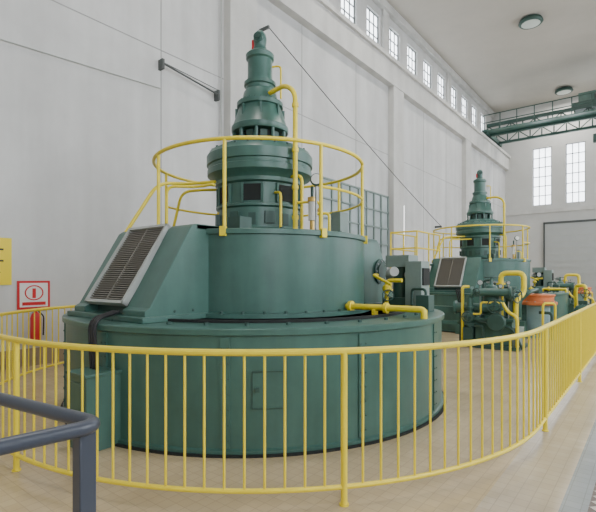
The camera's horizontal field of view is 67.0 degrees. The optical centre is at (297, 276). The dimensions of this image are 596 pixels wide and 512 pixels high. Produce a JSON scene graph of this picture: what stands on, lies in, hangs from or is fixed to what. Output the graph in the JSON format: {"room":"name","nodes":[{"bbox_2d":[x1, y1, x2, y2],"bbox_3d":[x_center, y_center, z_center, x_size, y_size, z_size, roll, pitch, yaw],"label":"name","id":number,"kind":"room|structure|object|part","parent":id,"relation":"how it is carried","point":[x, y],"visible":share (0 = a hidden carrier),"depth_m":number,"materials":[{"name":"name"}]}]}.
{"room":"power station hall","nodes":[
{"label":"power station hall","id":0,"kind":"room"},
{"bbox_2d":[0,0,504,351],"bbox_3d":[1.507,-3.820,17.478,1.300,10.900,45.300,0,0,38],"label":"wall","id":1,"kind":"structure","parent":0,"point":[79,143],"depth_m":9.96,"materials":[{"name":"paint"}]},
{"bbox_2d":[0,238,11,284],"bbox_3d":[-5.316,-0.275,7.754,0.025,0.830,0.680,0,0,38],"label":"warning sign","id":2,"kind":"object","parent":1,"relation":"attached to","point":[5,243],"visible":1,"depth_m":7.94,"materials":[{"name":"yellow"}]},
{"bbox_2d":[0,347,63,369],"bbox_3d":[2.029,1.470,17.066,0.030,0.320,45.300,0,0,38],"label":"baseboard","id":3,"kind":"structure","parent":1,"relation":"attached to","point":[37,349],"depth_m":8.35,"materials":[{"name":"tile"}]},
{"bbox_2d":[17,281,49,309],"bbox_3d":[-4.873,0.330,8.308,0.034,0.520,0.560,0,0,38],"label":"sign","id":4,"kind":"object","parent":1,"relation":"attached to","point":[30,294],"visible":0.98,"depth_m":8.29,"materials":[{"name":"red paint"}]},
{"bbox_2d":[30,311,43,339],"bbox_3d":[-4.798,0.895,8.288,0.185,0.630,0.241,0,0,38],"label":"fire extinguisher","id":5,"kind":"object","parent":1,"relation":"attached to","point":[37,315],"visible":0.68,"depth_m":8.19,"materials":[{"name":"red paint"}]},
{"bbox_2d":[0,38,160,88],"bbox_3d":[-7.279,-4.120,5.239,0.024,0.524,13.201,0,0,38],"label":"cable","id":6,"kind":"object","parent":1,"relation":"attached to","point":[0,38],"visible":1,"depth_m":8.88,"materials":[{"name":"grey paint"}]},
{"bbox_2d":[158,58,219,101],"bbox_3d":[-2.630,-4.805,11.054,0.171,0.430,1.750,0,0,38],"label":"pipe","id":7,"kind":"object","parent":1,"relation":"attached to","point":[161,63],"visible":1,"depth_m":10.91,"materials":[{"name":"grey metal"}]},
{"bbox_2d":[221,0,221,144],"bbox_3d":[-2.019,-3.445,11.852,0.036,9.450,0.036,0,0,38],"label":"conduit","id":8,"kind":"object","parent":1,"relation":"attached to","point":[221,0],"visible":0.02,"depth_m":11.84,"materials":[{"name":"grey metal"}]},
{"bbox_2d":[224,0,256,141],"bbox_3d":[-1.569,-3.295,12.325,0.260,9.850,1.000,0,0,38],"label":"trim","id":9,"kind":"structure","parent":1,"relation":"attached to","point":[240,16],"depth_m":12.00,"materials":[{"name":"paint"}]},
{"bbox_2d":[52,0,502,260],"bbox_3d":[2.019,-3.455,17.073,0.007,9.510,45.100,0,0,38],"label":"trim","id":10,"kind":"structure","parent":1,"relation":"attached to","point":[161,50],"depth_m":10.86,"materials":[{"name":"grey"}]},
{"bbox_2d":[259,25,441,227],"bbox_3d":[3.181,-4.890,18.258,0.360,4.640,13.460,0,0,38],"label":"cable","id":11,"kind":"object","parent":1,"relation":"attached to","point":[267,27],"visible":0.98,"depth_m":15.62,"materials":[{"name":"black metal"}]},
{"bbox_2d":[323,176,388,261],"bbox_3d":[2.316,-2.045,17.349,0.110,2.810,4.980,0,0,38],"label":"window","id":12,"kind":"structure","parent":1,"relation":"in","point":[376,205],"depth_m":17.73,"materials":[{"name":"clear glass"}]},
{"bbox_2d":[268,0,510,170],"bbox_3d":[2.174,-8.755,16.951,0.400,1.070,45.300,0,0,38],"label":"crane runway beam","id":13,"kind":"structure","parent":1,"relation":"attached to","point":[320,17],"depth_m":18.32,"materials":[{"name":"paint"}]},
{"bbox_3d":[2.036,-9.375,17.059,0.150,0.150,45.100,0,0,38],"label":"rail","id":14,"kind":"object","parent":13,"relation":"on","visible":0},
{"bbox_2d":[482,90,595,146],"bbox_3d":[19.165,-9.745,26.832,14.780,2.950,3.930,0,0,38],"label":"crane","id":15,"kind":"object","parent":14,"relation":"on","point":[585,108],"visible":0.99,"depth_m":28.39,"materials":[{"name":"green metal"}]},
{"bbox_3d":[17.867,-10.185,25.391,14.230,1.030,0.060,0,0,38],"label":"walkway rail","id":16,"kind":"part","parent":15,"relation":"part of","materials":[{"name":"green metal"}]},
{"bbox_2d":[388,86,403,293],"bbox_3d":[4.319,-3.295,19.780,0.260,9.850,1.000,0,0,38],"label":"trim","id":17,"kind":"structure","parent":1,"relation":"attached to","point":[395,96],"depth_m":19.51,"materials":[{"name":"paint"}]},
{"bbox_2d":[462,139,470,221],"bbox_3d":[10.207,-3.295,27.236,0.260,9.850,1.000,0,0,38],"label":"trim","id":18,"kind":"structure","parent":1,"relation":"attached to","point":[466,145],"depth_m":26.89,"materials":[{"name":"paint"}]},
{"bbox_2d":[0,300,595,511],"bbox_3d":[7.510,1.780,12.736,16.600,0.300,45.900,0,0,38],"label":"floor","id":19,"kind":"structure","parent":0,"point":[554,470],"depth_m":3.83,"materials":[{"name":"tile"}]},
{"bbox_2d":[0,392,99,511],"bbox_3d":[-2.613,1.024,1.108,2.925,1.212,2.940,0,0,38],"label":"guard rail","id":20,"kind":"object","parent":19,"relation":"on","point":[81,427],"visible":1,"depth_m":1.32,"materials":[{"name":"metal"}]},
{"bbox_3d":[-2.614,0.732,1.103,2.916,0.627,2.916,0,0,38],"label":"handrail","id":21,"kind":"part","parent":20,"relation":"part of","materials":[{"name":"metal"}]},
{"bbox_2d":[60,30,443,457],"bbox_3d":[-0.640,-0.975,6.563,5.234,5.210,5.485,0,0,38],"label":"hydroelectric generator","id":22,"kind":"object","parent":19,"relation":"on","point":[256,278],"visible":0.98,"depth_m":5.02,"materials":[{"name":"green metal"}]},
{"bbox_2d":[84,223,170,306],"bbox_3d":[-2.012,-0.154,5.326,0.820,0.950,0.643,0,0,38],"label":"radiator grille","id":23,"kind":"object","parent":22,"relation":"attached to","point":[119,281],"depth_m":5.28,"materials":[{"name":"grey metal"}]},
{"bbox_3d":[-0.562,-1.047,6.662,3.046,1.154,3.046,0,0,38],"label":"platform rail","id":24,"kind":"part","parent":22,"relation":"part of","materials":[{"name":"yellow metal"}]},
{"bbox_2d":[0,289,595,506],"bbox_3d":[7.934,1.067,17.549,7.570,1.125,34.440,0,0,38],"label":"fence","id":25,"kind":"object","parent":19,"relation":"on","point":[577,328],"visible":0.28,"depth_m":3.44,"materials":[{"name":"metal"}]},
{"bbox_2d":[390,170,568,333],"bbox_3d":[6.012,-0.975,15.066,5.234,5.210,5.734,0,0,38],"label":"hydroelectric generator","id":26,"kind":"object","parent":19,"relation":"on","point":[479,236],"visible":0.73,"depth_m":14.07,"materials":[{"name":"green metal"}]},
{"bbox_2d":[434,257,466,287],"bbox_3d":[4.716,-0.154,13.926,0.820,0.950,0.643,0,0,38],"label":"radiator grille","id":27,"kind":"object","parent":26,"relation":"attached to","point":[450,271],"depth_m":13.91,"materials":[{"name":"grey"}]},
{"bbox_3d":[6.167,-1.047,15.263,3.046,1.154,3.046,0,0,38],"label":"platform rail","id":28,"kind":"part","parent":26,"relation":"part of","materials":[{"name":"yellow metal"}]},
{"bbox_2d":[434,271,527,351],"bbox_3d":[4.272,0.740,10.752,2.177,1.780,1.130,0,0,38],"label":"pump","id":29,"kind":"object","parent":19,"relation":"on","point":[492,322],"visible":0.98,"depth_m":10.35,"materials":[{"name":"green metal"}]},
{"bbox_2d":[518,286,557,339],"bbox_3d":[6.439,0.945,12.123,0.980,1.370,1.110,0,0,38],"label":"tank","id":30,"kind":"object","parent":19,"relation":"on","point":[538,304],"visible":0.8,"depth_m":11.92,"materials":[{"name":"green metal"}]},
{"bbox_2d":[553,273,580,313],"bbox_3d":[10.825,0.740,19.211,2.177,1.780,1.130,0,0,38],"label":"pump","id":31,"kind":"object","parent":19,"relation":"on","point":[565,284],"visible":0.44,"depth_m":18.73,"materials":[{"name":"green metal"}]},
{"bbox_2d":[573,284,594,311],"bbox_3d":[9.265,0.927,14.600,0.655,1.405,1.400,0,0,38],"label":"pump","id":32,"kind":"object","parent":19,"relation":"on","point":[579,304],"visible":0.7,"depth_m":14.79,"materials":[{"name":"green metal"}]},
{"bbox_2d":[578,283,592,303],"bbox_3d":[12.953,0.945,20.613,0.980,1.370,1.110,0,0,38],"label":"tank","id":33,"kind":"object","parent":19,"relation":"on","point":[580,297],"visible":0.32,"depth_m":20.36,"materials":[{"name":"orange metal"}]},
{"bbox_2d":[327,0,491,129],"bbox_3d":[1.114,-11.070,17.788,0.300,3.600,45.300,0,0,38],"label":"wall","id":34,"kind":"structure","parent":0,"point":[361,6],"depth_m":24.31,"materials":[{"name":"paint"}]},
{"bbox_2d":[341,0,354,23],"bbox_3d":[2.044,-11.345,18.901,0.060,1.550,1.200,0,0,38],"label":"window","id":35,"kind":"structure","parent":34,"relation":"in","point":[347,6],"depth_m":19.02,"materials":[{"name":"white glass"}]},
{"bbox_2d":[367,7,377,42],"bbox_3d":[3.346,-11.345,20.549,0.060,1.550,1.200,0,0,38],"label":"window","id":36,"kind":"structure","parent":34,"relation":"in","point":[372,19],"depth_m":20.66,"materials":[{"name":"white glass"}]},
{"bbox_2d":[381,9,388,51],"bbox_3d":[4.130,-11.085,21.267,0.120,3.570,0.600,0,0,38],"label":"trim","id":37,"kind":"structure","parent":34,"relation":"attached to","point":[384,15],"depth_m":21.15,"materials":[{"name":"paint"}]},
{"bbox_2d":[389,28,397,59],"bbox_3d":[4.647,-11.345,22.197,0.060,1.550,1.200,0,0,38],"label":"window","id":38,"kind":"structure","parent":34,"relation":"in","point":[393,38],"depth_m":22.32,"materials":[{"name":"white glass"}]},
{"bbox_2d":[407,45,415,73],"bbox_3d":[5.949,-11.345,23.845,0.060,1.550,1.200,0,0,38],"label":"window","id":39,"kind":"structure","parent":34,"relation":"in","point":[411,62],"depth_m":23.89,"materials":[{"name":"white glass"}]},
{"bbox_2d":[424,61,430,87],"bbox_3d":[7.250,-11.345,25.493,0.060,1.550,1.200,0,0,38],"label":"window","id":40,"kind":"structure","parent":34,"relation":"in","point":[427,69],"depth_m":25.62,"materials":[{"name":"white glass"}]},
{"bbox_2d":[372,0,494,117],"bbox_3d":[1.330,-12.695,17.617,0.250,0.350,45.300,0,0,38],"label":"trim","id":41,"kind":"structure","parent":34,"relation":"attached to","point":[394,15],"depth_m":25.09,"materials":[{"name":"paint"}]},
{"bbox_2d":[438,74,443,98],"bbox_3d":[8.552,-11.345,27.141,0.060,1.550,1.200,0,0,38],"label":"window","id":42,"kind":"structure","parent":34,"relation":"in","point":[440,79],"depth_m":27.26,"materials":[{"name":"white"}]},
{"bbox_2d":[446,73,450,104],"bbox_3d":[9.336,-11.085,27.860,0.120,3.570,0.600,0,0,38],"label":"trim","id":43,"kind":"structure","parent":34,"relation":"attached to","point":[448,76],"depth_m":27.65,"materials":[{"name":"paint"}]},
{"bbox_2d":[451,86,455,108],"bbox_3d":[9.854,-11.345,28.789,0.060,1.550,1.200,0,0,38],"label":"window","id":44,"kind":"structure","parent":34,"relation":"in","point":[453,91],"depth_m":28.92,"materials":[{"name":"white"}]},
{"bbox_2d":[462,97,465,117],"bbox_3d":[11.155,-11.345,30.437,0.060,1.550,1.200,0,0,38],"label":"window","id":45,"kind":"structure","parent":34,"relation":"in","point":[463,99],"depth_m":30.58,"materials":[{"name":"white glass"}]},
{"bbox_2d":[472,106,475,125],"bbox_3d":[12.457,-11.345,32.085,0.060,1.550,1.200,0,0,38],"label":"window","id":46,"kind":"structure","parent":34,"relation":"in","point":[473,108],"depth_m":32.22,"materials":[{"name":"white"}]},
{"bbox_2d":[481,115,482,130],"bbox_3d":[13.758,-11.345,33.733,0.060,1.550,1.200,0,0,38],"label":"window","id":47,"kind":"structure","parent":34,"relation":"in","point":[481,115],"depth_m":33.76,"materials":[{"name":"white glass"}]},
{"bbox_2d":[386,0,595,112],"bbox_3d":[7.510,-13.020,12.736,16.600,0.300,45.900,0,0,38],"label":"ceiling","id":48,"kind":"structure","parent":0,"point":[508,66],"depth_m":24.70,"materials":[{"name":"paint"}]},
{"bbox_2d":[518,14,542,29],"bbox_3d":[11.604,-12.728,22.437,1.120,0.285,1.120,0,0,38],"label":"ceiling lamp","id":49,"kind":"object","parent":48,"relation":"attached to","point":[532,21],"depth_m":22.26,"materials":[{"name":"white plastic"}]},
{"bbox_2d":[555,86,572,94],"bbox_3d":[18.173,-12.728,30.756,1.120,0.285,1.120,0,0,38],"label":"ceiling lamp","id":50,"kind":"object","parent":48,"relation":"attached to","point":[563,90],"depth_m":30.55,"materials":[{"name":"white plastic"}]},
{"bbox_2d":[492,96,595,285],"bbox_3d":[21.641,-5.620,30.629,16.600,14.500,0.300,0,0,38],"label":"wall","id":51,"kind":"structure","parent":0,"point":[519,176],"depth_m":33.42,"materials":[{"name":"paint"}]},
{"bbox_2d":[533,147,550,205],"bbox_3d":[18.148,-7.445,33.426,1.250,4.260,0.080,0,0,38],"label":"window","id":52,"kind":"structure","parent":51,"relation":"in","point":[541,156],"depth_m":33.44,"materials":[{"name":"white"}]},
{"bbox_2d":[505,205,595,215],"bbox_3d":[21.901,-4.845,30.144,14.990,0.250,0.140,0,0,38],"label":"trim","id":53,"kind":"structure","parent":51,"relation":"attached to","point":[591,206],"depth_m":32.79,"materials":[{"name":"paint"}]},
{"bbox_2d":[543,219,595,300],"bbox_3d":[20.407,-1.195,31.285,5.950,5.650,0.120,0,0,38],"label":"door","id":54,"kind":"structure","parent":51,"relation":"in","point":[568,246],"depth_m":31.99,"materials":[{"name":"grey paint"}]},
{"bbox_2d":[566,141,584,202],"bbox_3d":[19.816,-7.445,32.109,1.200,4.260,0.080,0,0,38],"label":"window","id":55,"kind":"structure","parent":51,"relation":"in","point":[575,152],"depth_m":32.13,"materials":[{"name":"white"}]}
]}

